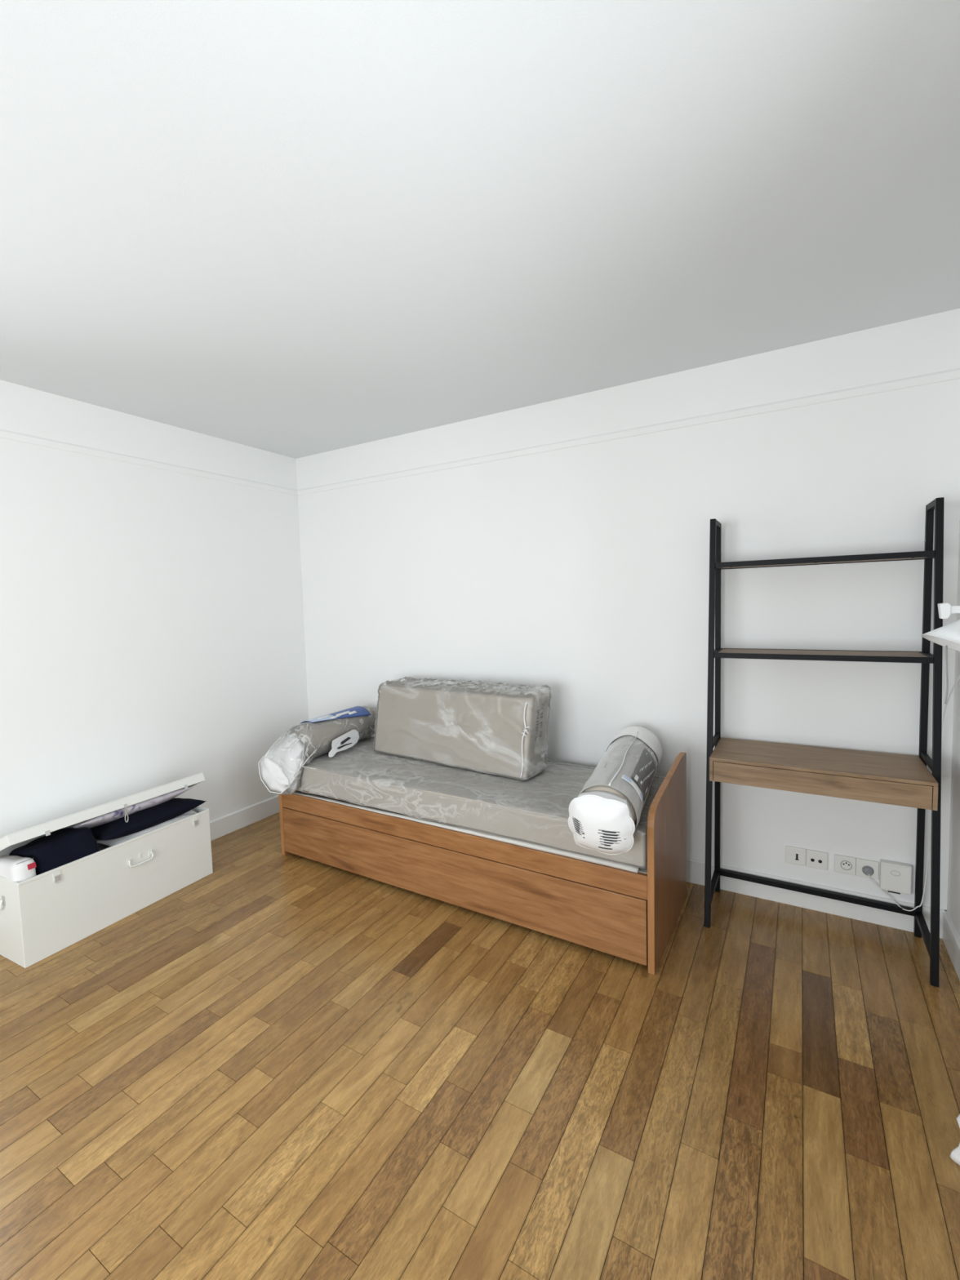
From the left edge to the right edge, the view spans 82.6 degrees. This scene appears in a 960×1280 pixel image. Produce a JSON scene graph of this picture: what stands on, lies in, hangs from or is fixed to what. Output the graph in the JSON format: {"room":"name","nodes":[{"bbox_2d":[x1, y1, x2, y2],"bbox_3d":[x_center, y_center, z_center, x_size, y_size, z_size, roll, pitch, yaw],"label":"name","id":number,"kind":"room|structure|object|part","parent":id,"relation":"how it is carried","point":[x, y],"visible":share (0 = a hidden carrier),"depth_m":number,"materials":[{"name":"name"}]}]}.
{"room":"bedroom","nodes":[
{"label":"bedroom","id":0,"kind":"room"},
{"bbox_2d":[0,379,308,838],"bbox_3d":[-2.576,0.139,2.063,0.220,2.560,4.700,1,5,30],"label":"wall","id":1,"kind":"structure","parent":0,"point":[152,627],"depth_m":3.00,"materials":[{"name":"white paint"}]},
{"bbox_2d":[0,428,297,495],"bbox_3d":[-1.800,-0.997,3.138,0.007,0.040,1.900,1,5,30],"label":"trim","id":2,"kind":"structure","parent":1,"relation":"attached to","point":[6,434],"depth_m":2.97,"materials":[{"name":"white paint"}]},
{"bbox_2d":[209,795,279,840],"bbox_3d":[-2.444,1.298,2.084,0.014,0.118,4.700,1,5,30],"label":"baseboard","id":3,"kind":"structure","parent":1,"relation":"attached to","point":[225,824],"depth_m":3.59,"materials":[{"name":"white paint"}]},
{"bbox_2d":[0,0,959,458],"bbox_3d":[-0.929,-1.190,0.982,4.126,0.150,5.140,1,5,30],"label":"ceiling","id":4,"kind":"structure","parent":0,"point":[293,228],"depth_m":1.44,"materials":[{"name":"white paint"}]},
{"bbox_2d":[0,812,959,1279],"bbox_3d":[-0.858,1.408,1.161,3.686,0.060,4.700,1,5,30],"label":"floor","id":5,"kind":"structure","parent":0,"point":[274,1066],"depth_m":1.59,"materials":[{"name":"brown wood"}]},
{"bbox_2d":[0,772,213,968],"bbox_3d":[-1.827,1.025,2.653,0.412,0.552,0.884,0,4,27],"label":"trunk","id":6,"kind":"object","parent":5,"relation":"on","point":[43,914],"visible":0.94,"depth_m":2.46,"materials":[{"name":"white wood"}]},
{"bbox_3d":[-2.023,1.094,2.272,0.129,0.051,0.020,0,4,27],"label":"handle","id":7,"kind":"part","parent":6,"relation":"part of","materials":[{"name":"white ceramic"}]},
{"bbox_2d":[0,855,35,887],"bbox_3d":[-1.966,0.994,2.297,0.284,0.187,0.088,0,4,27],"label":"packet","id":8,"kind":"object","parent":6,"relation":"in","point":[14,868],"visible":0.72,"depth_m":2.24,"materials":[{"name":"white plastic"}]},
{"bbox_2d":[8,827,98,875],"bbox_3d":[-1.892,0.974,2.441,0.289,0.245,0.248,0,4,26],"label":"folded blanket","id":9,"kind":"object","parent":6,"relation":"in","point":[63,846],"visible":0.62,"depth_m":2.37,"materials":[{"name":"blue fabric"}]},
{"bbox_3d":[-1.786,1.011,2.309,0.006,0.034,0.023,0,4,27],"label":"latch lever","id":10,"kind":"part","parent":6,"relation":"part of","materials":[{"name":"white plastic"}]},
{"bbox_3d":[-1.847,0.846,2.657,0.369,0.194,0.869,0,4,27],"label":"lid","id":11,"kind":"part","parent":6,"relation":"part of","materials":[{"name":"white wood"}]},
{"bbox_2d":[97,844,110,851],"bbox_3d":[-1.753,1.080,2.794,0.300,0.184,0.420,0,4,27],"label":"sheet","id":12,"kind":"object","parent":6,"relation":"in","point":[104,846],"visible":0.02,"depth_m":2.70,"materials":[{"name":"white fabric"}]},
{"bbox_2d":[70,786,193,828],"bbox_3d":[-1.773,0.851,2.762,0.241,0.122,0.560,0,4,27],"label":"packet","id":13,"kind":"object","parent":6,"relation":"in","point":[108,817],"visible":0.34,"depth_m":2.66,"materials":[{"name":"white plastic"}]},
{"bbox_3d":[-1.624,1.054,2.618,0.017,0.038,0.120,0,4,27],"label":"handle","id":14,"kind":"part","parent":6,"relation":"part of","materials":[{"name":"white plastic"}]},
{"bbox_2d":[96,813,195,846],"bbox_3d":[-1.663,0.952,2.765,0.160,0.052,0.460,0,4,27],"label":"sheet","id":15,"kind":"object","parent":6,"relation":"in","point":[113,842],"visible":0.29,"depth_m":2.66,"materials":[{"name":"white fabric"}]},
{"bbox_2d":[89,798,206,839],"bbox_3d":[-1.706,0.902,2.777,0.249,0.099,0.530,0,4,26],"label":"cushion","id":16,"kind":"object","parent":6,"relation":"in","point":[147,818],"visible":0.76,"depth_m":2.69,"materials":[{"name":"fabric"}]},
{"bbox_2d":[184,809,197,813],"bbox_3d":[-1.597,0.939,2.944,0.130,0.053,0.098,0,4,27],"label":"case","id":17,"kind":"object","parent":6,"relation":"in","point":[190,811],"visible":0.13,"depth_m":2.94,"materials":[{"name":"white fabric"}]},
{"bbox_3d":[-1.496,0.966,2.878,0.006,0.034,0.023,0,4,27],"label":"latch lever","id":18,"kind":"part","parent":6,"relation":"part of","materials":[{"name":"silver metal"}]},
{"bbox_2d":[278,751,686,974],"bbox_3d":[-0.073,0.882,2.895,2.122,0.706,0.700,1,5,31],"label":"frame","id":19,"kind":"object","parent":5,"relation":"on","point":[631,916],"visible":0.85,"depth_m":2.39,"materials":[{"name":"brown wood"}]},
{"bbox_3d":[-0.965,1.029,3.449,0.026,0.386,0.700,1,5,31],"label":"panel","id":20,"kind":"part","parent":19,"relation":"part of","materials":[{"name":"brown wood"}]},
{"bbox_3d":[-0.247,0.926,2.609,2.070,0.092,0.022,1,5,31],"label":"rail","id":21,"kind":"part","parent":19,"relation":"part of","materials":[{"name":"brown wood"}]},
{"bbox_3d":[-0.244,1.104,2.620,2.065,0.257,0.022,1,5,31],"label":"trundle drawer","id":22,"kind":"part","parent":19,"relation":"part of","materials":[{"name":"brown wood"}]},
{"bbox_2d":[293,790,639,873],"bbox_3d":[-0.229,0.869,2.611,1.965,0.017,0.046,1,5,31],"label":"mattress underlay","id":23,"kind":"object","parent":19,"relation":"on","point":[631,868],"visible":0.86,"depth_m":2.42,"materials":[{"name":"grey fabric"}]},
{"bbox_2d":[288,736,665,868],"bbox_3d":[-0.073,0.756,2.892,2.071,0.164,0.712,1,5,31],"label":"mattress","id":24,"kind":"object","parent":19,"relation":"on","point":[535,809],"visible":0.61,"depth_m":2.63,"materials":[{"name":"beige fabric"}]},
{"bbox_2d":[257,705,376,795],"bbox_3d":[-0.887,0.645,3.340,0.387,0.383,0.840,1,5,30],"label":"bolster","id":25,"kind":"object","parent":24,"relation":"on","point":[282,766],"visible":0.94,"depth_m":3.14,"materials":[{"name":"grey plastic"}]},
{"bbox_3d":[-0.969,0.476,3.264,0.134,0.028,0.186,1,5,30],"label":"pale panel","id":26,"kind":"part","parent":25,"relation":"part of","materials":[{"name":"white"}]},
{"bbox_2d":[373,676,551,780],"bbox_3d":[-0.137,0.452,3.060,1.094,0.439,0.301,1,5,36],"label":"cushion","id":27,"kind":"object","parent":24,"relation":"on","point":[502,732],"visible":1,"depth_m":2.92,"materials":[{"name":"grey plastic"}]},
{"bbox_2d":[568,725,662,854],"bbox_3d":[0.613,0.606,2.365,0.251,0.300,0.943,0,4,25],"label":"bolster","id":28,"kind":"object","parent":24,"relation":"on","point":[605,815],"visible":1,"depth_m":2.03,"materials":[{"name":"white plastic"}]},
{"bbox_2d":[605,725,662,768],"bbox_3d":[0.757,0.552,2.670,0.243,0.243,0.262,0,4,25],"label":"pillow","id":29,"kind":"object","parent":28,"relation":"attached to","point":[642,735],"depth_m":2.59,"materials":[{"name":"white plastic"}]},
{"bbox_3d":[0.691,0.556,2.290,0.047,0.114,0.375,0,4,25],"label":"printed panel","id":30,"kind":"part","parent":28,"relation":"part of","materials":[{"name":"grey plastic"}]},
{"bbox_3d":[0.803,0.898,2.318,0.026,0.706,0.620,1,5,31],"label":"panel","id":31,"kind":"part","parent":19,"relation":"part of","materials":[{"name":"brown wood"}]},
{"bbox_2d":[704,497,944,986],"bbox_3d":[1.371,0.357,2.247,0.791,1.766,0.378,1,5,30],"label":"desk","id":32,"kind":"object","parent":5,"relation":"on","point":[886,778],"visible":1,"depth_m":2.18,"materials":[{"name":"black metal"}]},
{"bbox_3d":[1.004,0.358,2.379,0.023,1.766,0.184,1,5,30],"label":"post","id":33,"kind":"part","parent":32,"relation":"part of","materials":[{"name":"black metal"}]},
{"bbox_3d":[1.130,0.340,2.594,0.023,1.764,0.023,1,5,30],"label":"post","id":34,"kind":"part","parent":32,"relation":"part of","materials":[{"name":"black metal"}]},
{"bbox_3d":[1.285,0.552,2.104,0.713,0.084,0.016,1,5,30],"label":"drawer","id":35,"kind":"part","parent":32,"relation":"part of","materials":[{"name":"brown wood"}]},
{"bbox_2d":[714,648,933,663],"bbox_3d":[1.396,0.062,2.283,0.743,0.022,0.240,1,5,30],"label":"shelf","id":36,"kind":"object","parent":32,"relation":"attached to","point":[923,656],"depth_m":2.21,"materials":[{"name":"black metal"}]},
{"bbox_2d":[715,550,934,569],"bbox_3d":[1.395,-0.328,2.272,0.743,0.022,0.204,1,5,30],"label":"shelf","id":37,"kind":"object","parent":32,"relation":"attached to","point":[926,555],"depth_m":2.19,"materials":[{"name":"black metal"}]},
{"bbox_3d":[1.792,0.348,2.205,0.023,1.764,0.023,1,5,30],"label":"post","id":38,"kind":"part","parent":32,"relation":"part of","materials":[{"name":"black metal"}]},
{"bbox_2d":[890,675,959,911],"bbox_3d":[1.707,0.523,1.969,0.130,1.241,0.601,-1,4,15],"label":"cable","id":39,"kind":"object","parent":32,"relation":"on","point":[957,681],"visible":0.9,"depth_m":2.23,"materials":[{"name":"white plastic"}]},
{"bbox_3d":[1.666,0.366,1.991,0.023,1.766,0.184,1,5,30],"label":"post","id":40,"kind":"part","parent":32,"relation":"part of","materials":[{"name":"black metal"}]},
{"bbox_2d":[295,308,959,910],"bbox_3d":[0.351,-0.019,3.190,4.126,2.560,0.220,1,5,30],"label":"wall","id":41,"kind":"structure","parent":0,"point":[581,572],"depth_m":2.66,"materials":[{"name":"white paint"}]},
{"bbox_2d":[297,368,959,495],"bbox_3d":[0.265,-1.046,3.021,3.686,0.040,0.007,1,5,30],"label":"trim","id":42,"kind":"structure","parent":41,"relation":"attached to","point":[953,374],"depth_m":2.62,"materials":[{"name":"white paint"}]},
{"bbox_2d":[785,845,805,866],"bbox_3d":[1.444,0.988,2.499,0.082,0.079,0.011,1,5,30],"label":"wall socket","id":43,"kind":"object","parent":41,"relation":"attached to","point":[796,855],"visible":1,"depth_m":2.50,"materials":[{"name":"white plastic"}]},
{"bbox_2d":[686,857,946,938],"bbox_3d":[0.324,1.147,3.170,3.686,0.118,0.014,1,5,30],"label":"baseboard","id":44,"kind":"structure","parent":41,"relation":"attached to","point":[695,868],"depth_m":2.47,"materials":[{"name":"white paint"}]},
{"bbox_2d":[805,848,827,870],"bbox_3d":[1.516,0.989,2.457,0.084,0.079,0.011,1,5,30],"label":"wall socket","id":45,"kind":"object","parent":41,"relation":"attached to","point":[814,859],"visible":1,"depth_m":2.45,"materials":[{"name":"white plastic"}]},
{"bbox_2d":[834,853,856,875],"bbox_3d":[1.607,0.990,2.404,0.079,0.079,0.012,1,5,30],"label":"wall socket","id":46,"kind":"object","parent":41,"relation":"attached to","point":[842,864],"visible":1,"depth_m":2.40,"materials":[{"name":"white plastic"}]},
{"bbox_2d":[855,857,879,879],"bbox_3d":[1.676,0.991,2.363,0.080,0.079,0.012,1,5,30],"label":"wall socket","id":47,"kind":"object","parent":41,"relation":"attached to","point":[861,864],"visible":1,"depth_m":2.36,"materials":[{"name":"white plastic"}]},
{"bbox_2d":[862,866,890,897],"bbox_3d":[1.698,1.035,2.336,0.099,0.112,0.021,1,5,30],"label":"plug","id":48,"kind":"object","parent":47,"relation":"attached to","point":[868,871],"visible":1,"depth_m":2.34,"materials":[{"name":"grey plastic"}]},
{"bbox_2d":[879,858,912,894],"bbox_3d":[1.754,1.002,2.303,0.106,0.124,0.038,1,5,30],"label":"junction box","id":49,"kind":"object","parent":41,"relation":"attached to","point":[895,877],"visible":1,"depth_m":2.29,"materials":[{"name":"white plastic"}]},
{"bbox_2d":[946,523,959,937],"bbox_3d":[0.793,0.183,0.087,0.220,2.560,4.700,1,5,30],"label":"wall","id":50,"kind":"structure","parent":0,"point":[953,875],"depth_m":2.14,"materials":[{"name":"white paint"}]},
{"bbox_2d":[920,602,959,703],"bbox_3d":[1.487,0.019,1.682,0.200,0.370,0.170,1,5,30],"label":"wall lamp","id":51,"kind":"object","parent":50,"relation":"attached to","point":[948,636],"visible":1,"depth_m":1.69,"materials":[{"name":"white metal"}]},
{"bbox_3d":[1.468,-0.007,1.691,0.157,0.125,0.170,1,5,30],"label":"lamp shade","id":52,"kind":"part","parent":51,"relation":"part of","materials":[{"name":"white ceramic"}]},
{"bbox_3d":[1.470,0.109,1.719,0.011,0.185,0.006,-1,4,8],"label":"pull cord","id":53,"kind":"part","parent":51,"relation":"part of","materials":[{"name":"grey plastic"}]},
{"bbox_3d":[1.510,-0.095,1.677,0.118,0.024,0.024,1,5,30],"label":"arm","id":54,"kind":"part","parent":51,"relation":"part of","materials":[{"name":"white ceramic"}]},
{"bbox_2d":[942,911,959,980],"bbox_3d":[0.724,1.339,0.226,0.014,0.118,4.700,1,5,30],"label":"baseboard","id":55,"kind":"structure","parent":50,"relation":"attached to","point":[951,939],"depth_m":2.11,"materials":[{"name":"white paint"}]},
{"bbox_3d":[0.738,-0.987,0.281,0.097,0.021,2.150,1,5,30],"label":"curtain rod","id":56,"kind":"object","parent":50,"relation":"attached to","visible":0},
{"bbox_2d":[949,1114,959,1164],"bbox_3d":[1.146,0.140,1.110,0.126,2.354,0.352,0,4,21],"label":"curtain","id":57,"kind":"object","parent":56,"relation":"hanging from","point":[954,1155],"visible":1,"depth_m":1.36,"materials":[{"name":"white fabric"}]}
]}

